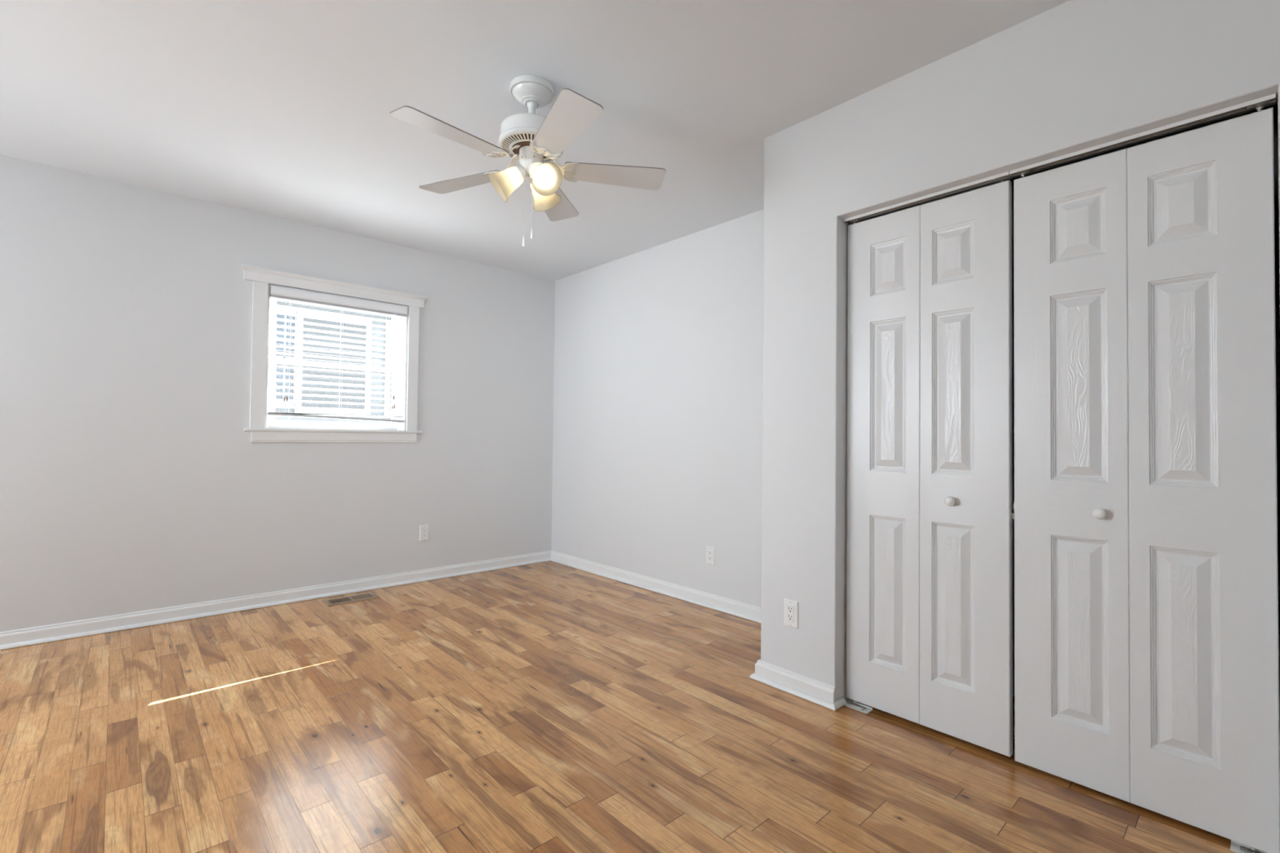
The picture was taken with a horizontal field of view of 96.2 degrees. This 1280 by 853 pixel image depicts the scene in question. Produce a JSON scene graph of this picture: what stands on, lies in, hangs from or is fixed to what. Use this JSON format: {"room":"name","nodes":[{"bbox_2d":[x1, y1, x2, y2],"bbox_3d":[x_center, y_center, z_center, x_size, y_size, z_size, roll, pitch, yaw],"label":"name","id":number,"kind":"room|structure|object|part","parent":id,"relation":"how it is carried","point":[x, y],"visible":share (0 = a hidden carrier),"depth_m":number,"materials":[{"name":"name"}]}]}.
{"room":"empty bedroom","nodes":[
{"label":"empty bedroom","id":0,"kind":"room"},
{"bbox_2d":[0,154,555,631],"bbox_3d":[-2.803,-0.114,3.253,5.700,2.440,0.150,2,-1,-42],"label":"wall","id":1,"kind":"structure","parent":0,"point":[132,479],"depth_m":3.37,"materials":[{"name":"paint"}]},
{"bbox_2d":[0,550,551,650],"bbox_3d":[-2.755,1.063,3.164,5.400,0.083,0.030,2,-1,-42],"label":"baseboard","id":2,"kind":"structure","parent":1,"relation":"attached to","point":[10,639],"depth_m":3.46,"materials":[{"name":"white wood"}]},
{"bbox_2d":[240,264,428,443],"bbox_3d":[-2.036,-0.428,3.890,1.145,1.079,0.147,2,-1,-42],"label":"trim","id":3,"kind":"structure","parent":1,"relation":"attached to","point":[261,277],"depth_m":3.74,"materials":[{"name":"white wood"}]},
{"bbox_3d":[-2.356,-0.442,3.550,0.078,0.907,0.019,2,-1,-42],"label":"casing","id":4,"kind":"part","parent":3,"relation":"part of","materials":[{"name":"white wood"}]},
{"bbox_3d":[-2.040,0.031,3.894,1.083,0.020,0.130,2,-1,-42],"label":"window stool","id":5,"kind":"part","parent":3,"relation":"part of","materials":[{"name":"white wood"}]},
{"bbox_3d":[-1.997,-0.927,3.863,1.145,0.083,0.047,2,-1,-42],"label":"head casing","id":6,"kind":"part","parent":3,"relation":"part of","materials":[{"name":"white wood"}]},
{"bbox_3d":[-1.657,-0.423,4.187,0.074,0.907,0.019,2,-1,-42],"label":"casing","id":7,"kind":"part","parent":3,"relation":"part of","materials":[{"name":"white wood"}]},
{"bbox_2d":[265,284,408,431],"bbox_3d":[-2.073,-0.420,3.943,0.870,0.923,0.179,2,-1,-42],"label":"window","id":8,"kind":"structure","parent":1,"relation":"in","point":[270,422],"depth_m":3.98,"materials":[{"name":"white plastic"}]},
{"bbox_3d":[-2.078,-0.216,3.942,0.802,0.434,0.026,2,-1,-42],"label":"sash","id":9,"kind":"part","parent":8,"relation":"part of","materials":[{"name":"white plastic"}]},
{"bbox_3d":[-2.094,-0.625,3.972,0.802,0.445,0.026,2,-1,-42],"label":"sash","id":10,"kind":"part","parent":8,"relation":"part of","materials":[{"name":"white plastic"}]},
{"bbox_2d":[266,285,407,423],"bbox_3d":[-2.016,-0.449,3.882,0.844,0.850,0.074,2,-1,-42],"label":"window blind","id":11,"kind":"object","parent":8,"relation":"attached to","point":[291,295],"visible":1,"depth_m":3.85,"materials":[{"name":"white plastic"}]},
{"bbox_3d":[-2.242,-0.508,3.634,0.002,0.645,0.002,0,-1,12],"label":"pull cord","id":12,"kind":"part","parent":11,"relation":"part of","materials":[{"name":"white fabric"}]},
{"bbox_3d":[-2.232,-0.508,3.643,0.002,0.645,0.002,0,-1,12],"label":"pull cord","id":13,"kind":"part","parent":11,"relation":"part of","materials":[{"name":"white fabric"}]},
{"bbox_3d":[-2.243,-0.430,3.688,0.004,0.764,0.054,2,-1,-42],"label":"ladder cord","id":14,"kind":"part","parent":11,"relation":"part of","materials":[{"name":"white fabric"}]},
{"bbox_3d":[-2.026,-0.058,3.881,0.836,0.038,0.048,2,-1,-42],"label":"rail","id":15,"kind":"part","parent":11,"relation":"part of","materials":[{"name":"grey plastic"}]},
{"bbox_3d":[-2.018,-0.835,3.896,0.840,0.063,0.055,2,-1,-42],"label":"head rail","id":16,"kind":"part","parent":11,"relation":"part of","materials":[{"name":"grey plastic"}]},
{"bbox_3d":[-2.023,-0.419,3.888,0.004,0.773,0.054,2,-1,-42],"label":"ladder cord","id":17,"kind":"part","parent":11,"relation":"part of","materials":[{"name":"white fabric"}]},
{"bbox_3d":[-1.804,-0.409,4.088,0.004,0.782,0.054,2,-1,-42],"label":"ladder cord","id":18,"kind":"part","parent":11,"relation":"part of","materials":[{"name":"white fabric"}]},
{"bbox_3d":[-1.753,-0.485,4.081,0.002,0.665,0.002,1,-1,-6],"label":"pull cord","id":19,"kind":"part","parent":11,"relation":"part of","materials":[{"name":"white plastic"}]},
{"bbox_3d":[-1.747,-0.517,4.087,0.002,0.600,0.002,1,-1,-6],"label":"pull cord","id":20,"kind":"part","parent":11,"relation":"part of","materials":[{"name":"white fabric"}]},
{"bbox_3d":[-1.742,-0.486,4.090,0.002,0.662,0.002,1,-1,-6],"label":"pull cord","id":21,"kind":"part","parent":11,"relation":"part of","materials":[{"name":"white fabric"}]},
{"bbox_2d":[419,524,429,541],"bbox_3d":[-1.592,0.786,4.243,0.070,0.115,0.008,2,-1,-42],"label":"wall outlet","id":22,"kind":"object","parent":1,"relation":"attached to","point":[424,529],"visible":1,"depth_m":4.24,"materials":[{"name":"white plastic"}]},
{"bbox_2d":[422,528,426,537],"bbox_3d":[-1.591,0.786,4.241,0.032,0.066,0.004,2,-1,-42],"label":"receptacle","id":23,"kind":"object","parent":22,"relation":"attached to","point":[424,530],"depth_m":4.24,"materials":[{"name":"white plastic"}]},
{"bbox_2d":[0,0,1070,280],"bbox_3d":[-1.104,-1.411,1.431,5.700,0.120,5.150,2,-1,-42],"label":"ceiling","id":24,"kind":"structure","parent":0,"point":[280,108],"depth_m":2.28,"materials":[{"name":"paint"}]},
{"bbox_2d":[389,75,666,247],"bbox_3d":[-0.440,-1.007,2.224,1.015,0.642,1.039,2,-1,-42],"label":"ceiling fan","id":25,"kind":"object","parent":24,"relation":"hanging from","point":[530,138],"visible":1,"depth_m":2.19,"materials":[{"name":"white plastic"}]},
{"bbox_3d":[-0.652,-1.023,2.008,0.141,0.030,0.403,0,-1,43],"label":"fan blade","id":26,"kind":"part","parent":25,"relation":"part of","materials":[{"name":"white wood"}]},
{"bbox_3d":[-0.725,-1.016,2.388,0.403,0.030,0.141,0,-1,25],"label":"fan blade","id":27,"kind":"part","parent":25,"relation":"part of","materials":[{"name":"white wood"}]},
{"bbox_3d":[-0.530,-0.944,2.236,0.138,0.135,0.126,2,-1,-42],"label":"lamp shade","id":28,"kind":"part","parent":25,"relation":"part of","materials":[{"name":"white glass"}]},
{"bbox_3d":[-0.444,-0.707,2.190,0.010,0.042,0.010,2,-1,-42],"label":"pull knob","id":29,"kind":"part","parent":25,"relation":"part of","materials":[{"name":"white plastic"}]},
{"bbox_3d":[-0.441,-0.883,2.197,0.006,0.315,0.013,0,-1,20],"label":"pull chain","id":30,"kind":"part","parent":25,"relation":"part of","materials":[{"name":"silver metal"}]},
{"bbox_3d":[-0.426,-1.084,2.250,0.240,0.011,0.240,2,-1,-42],"label":"vent plate","id":31,"kind":"part","parent":25,"relation":"part of","materials":[{"name":"white metal"}]},
{"bbox_3d":[-0.432,-0.771,2.296,0.010,0.042,0.010,2,-1,-42],"label":"pull knob","id":32,"kind":"part","parent":25,"relation":"part of","materials":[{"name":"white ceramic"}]},
{"bbox_3d":[-0.383,-0.968,2.194,0.041,0.062,0.074,2,-1,-42],"label":"light bulb","id":33,"kind":"part","parent":25,"relation":"part of","materials":[{"name":"white glass"}]},
{"bbox_3d":[-0.399,-0.941,2.345,0.138,0.135,0.122,2,-1,-42],"label":"lamp shade","id":34,"kind":"part","parent":25,"relation":"part of","materials":[{"name":"white glass"}]},
{"bbox_3d":[-0.369,-0.943,2.173,0.123,0.135,0.139,2,-1,-42],"label":"lamp shade","id":35,"kind":"part","parent":25,"relation":"part of","materials":[{"name":"white glass"}]},
{"bbox_3d":[-0.386,-1.009,2.575,0.141,0.030,0.403,0,-1,7],"label":"fan blade","id":36,"kind":"part","parent":25,"relation":"part of","materials":[{"name":"white wood"}]},
{"bbox_3d":[-0.267,-1.020,1.960,0.141,0.030,0.403,1,-1,-29],"label":"fan blade","id":37,"kind":"part","parent":25,"relation":"part of","materials":[{"name":"white wood"}]},
{"bbox_3d":[-0.103,-1.011,2.311,0.403,0.030,0.141,1,-1,-11],"label":"fan blade","id":38,"kind":"part","parent":25,"relation":"part of","materials":[{"name":"white wood"}]},
{"bbox_2d":[0,560,1235,852],"bbox_3d":[-0.812,1.085,0.976,5.882,0.001,6.182,2,-1,-42],"label":"floor","id":39,"kind":"structure","parent":0,"point":[545,707],"depth_m":1.99,"materials":[{"name":"brown wood"}]},
{"bbox_2d":[321,592,379,606],"bbox_3d":[-1.879,1.122,3.737,0.308,0.005,0.160,2,-1,-42],"label":"floor vent","id":40,"kind":"object","parent":39,"relation":"in","point":[353,598],"visible":1,"depth_m":3.73,"materials":[{"name":"brown metal"}]},
{"bbox_2d":[844,698,872,713],"bbox_3d":[0.871,1.123,2.306,0.047,0.009,0.106,2,-1,-42],"label":"bracket","id":41,"kind":"object","parent":39,"relation":"on","point":[860,707],"visible":1,"depth_m":2.30,"materials":[{"name":"silver metal"}]},
{"bbox_2d":[1230,840,1266,852],"bbox_3d":[1.609,1.116,1.498,0.047,0.009,0.095,2,-1,-42],"label":"bracket","id":42,"kind":"object","parent":39,"relation":"on","point":[1235,846],"visible":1,"depth_m":1.52,"materials":[{"name":"silver metal"}]},
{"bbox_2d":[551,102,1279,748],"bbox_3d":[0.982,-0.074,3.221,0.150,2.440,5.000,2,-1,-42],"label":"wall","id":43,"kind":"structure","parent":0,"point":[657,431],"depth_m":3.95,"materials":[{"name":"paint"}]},
{"bbox_2d":[550,550,760,623],"bbox_3d":[0.117,1.110,3.999,0.030,0.083,2.669,2,-1,-42],"label":"baseboard","id":44,"kind":"structure","parent":43,"relation":"attached to","point":[736,608],"depth_m":3.93,"materials":[{"name":"white wood"}]},
{"bbox_2d":[706,546,715,565],"bbox_3d":[0.448,0.824,3.662,0.008,0.115,0.070,2,-1,-42],"label":"wall outlet","id":45,"kind":"object","parent":43,"relation":"attached to","point":[710,551],"visible":1,"depth_m":3.65,"materials":[{"name":"white plastic"}]},
{"bbox_2d":[707,550,711,561],"bbox_3d":[0.446,0.824,3.660,0.004,0.066,0.032,2,-1,-42],"label":"receptacle","id":46,"kind":"object","parent":45,"relation":"attached to","point":[709,552],"depth_m":3.66,"materials":[{"name":"white plastic"}]},
{"bbox_2d":[760,0,1279,702],"bbox_3d":[1.529,-0.091,2.015,0.668,2.440,2.181,2,-1,-42],"label":"wall","id":47,"kind":"structure","parent":0,"point":[1073,76],"depth_m":2.19,"materials":[{"name":"paint"}]},
{"bbox_2d":[783,598,798,629],"bbox_3d":[0.645,0.800,2.455,0.008,0.115,0.070,2,-1,-42],"label":"wall outlet","id":48,"kind":"object","parent":47,"relation":"attached to","point":[790,606],"visible":1,"depth_m":2.45,"materials":[{"name":"white plastic"}]},
{"bbox_2d":[786,604,794,622],"bbox_3d":[0.643,0.800,2.454,0.004,0.066,0.032,2,-1,-42],"label":"receptacle","id":49,"kind":"object","parent":48,"relation":"attached to","point":[790,608],"depth_m":2.45,"materials":[{"name":"white plastic"}]},
{"bbox_2d":[749,658,846,711],"bbox_3d":[0.895,1.093,2.663,0.682,0.083,0.382,2,-1,-42],"label":"baseboard","id":50,"kind":"structure","parent":47,"relation":"attached to","point":[823,691],"depth_m":2.42,"materials":[{"name":"white wood"}]},
{"bbox_2d":[844,171,1012,224],"bbox_3d":[1.057,-0.850,2.165,0.042,0.013,0.592,2,-1,-42],"label":"door track","id":51,"kind":"object","parent":47,"relation":"attached to","point":[1006,175],"visible":1,"depth_m":2.13,"materials":[{"name":"white metal"}]},
{"bbox_2d":[845,180,1014,756],"bbox_3d":[1.055,0.133,2.150,0.074,1.970,0.594,2,-1,-42],"label":"door","id":52,"kind":"structure","parent":47,"relation":"in","point":[930,515],"depth_m":2.12,"materials":[{"name":"white paint"}]},
{"bbox_3d":[0.962,0.136,2.270,0.034,1.945,0.292,2,-1,-42],"label":"panel","id":53,"kind":"part","parent":52,"relation":"part of","materials":[{"name":"white paint"}]},
{"bbox_3d":[1.111,0.267,2.055,0.034,0.034,0.034,2,-1,-42],"label":"knob","id":54,"kind":"part","parent":52,"relation":"part of","materials":[{"name":"white ceramic"}]},
{"bbox_3d":[1.159,0.134,2.054,0.034,1.945,0.292,2,-1,-42],"label":"panel","id":55,"kind":"part","parent":52,"relation":"part of","materials":[{"name":"white paint"}]},
{"bbox_2d":[1009,93,1275,177],"bbox_3d":[1.460,-0.854,1.723,0.042,0.013,0.599,2,-1,-42],"label":"door track","id":56,"kind":"object","parent":47,"relation":"attached to","point":[1268,100],"visible":1,"depth_m":1.68,"materials":[{"name":"white metal"}]},
{"bbox_2d":[1013,106,1279,852],"bbox_3d":[1.453,0.131,1.714,0.074,1.965,0.600,2,-1,-42],"label":"door","id":57,"kind":"structure","parent":47,"relation":"in","point":[1147,669],"depth_m":1.67,"materials":[{"name":"white paint"}]},
{"bbox_3d":[1.366,0.137,1.828,0.034,1.946,0.294,2,-1,-42],"label":"panel","id":58,"kind":"part","parent":57,"relation":"part of","materials":[{"name":"white paint"}]},
{"bbox_3d":[1.395,0.265,1.743,0.034,0.034,0.034,2,-1,-42],"label":"knob","id":59,"kind":"part","parent":57,"relation":"part of","materials":[{"name":"white ceramic"}]},
{"bbox_3d":[1.565,0.135,1.610,0.034,1.946,0.295,2,-1,-42],"label":"panel","id":60,"kind":"part","parent":57,"relation":"part of","materials":[{"name":"white paint"}]},
{"label":"outside","id":61,"kind":"structure","parent":0,"visible":0},
{"bbox_3d":[-8.983,1.889,12.487,34.000,0.150,21.850,2,-1,-42],"label":"ground","id":62,"kind":"structure","parent":61,"visible":0},
{"bbox_2d":[275,300,391,427],"bbox_3d":[-6.652,-0.702,12.980,16.800,5.100,4.300,2,-1,-42],"label":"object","id":63,"kind":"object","parent":62,"relation":"on","point":[279,418],"visible":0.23,"depth_m":11.08,"materials":[{"name":"white plastic"}]},
{"bbox_3d":[-6.559,-1.272,10.533,0.375,1.650,0.008,2,-1,-42],"label":"house pane","id":64,"kind":"part","parent":63,"relation":"part of","materials":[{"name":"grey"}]},
{"bbox_3d":[-5.912,-1.204,11.123,1.110,1.750,0.008,2,-1,-42],"label":"house pane","id":65,"kind":"part","parent":63,"relation":"part of","materials":[{"name":"clear glass"}]},
{"bbox_3d":[-5.003,-1.154,11.951,0.370,1.700,0.008,2,-1,-42],"label":"house pane","id":66,"kind":"part","parent":63,"relation":"part of","materials":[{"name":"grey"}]}
]}

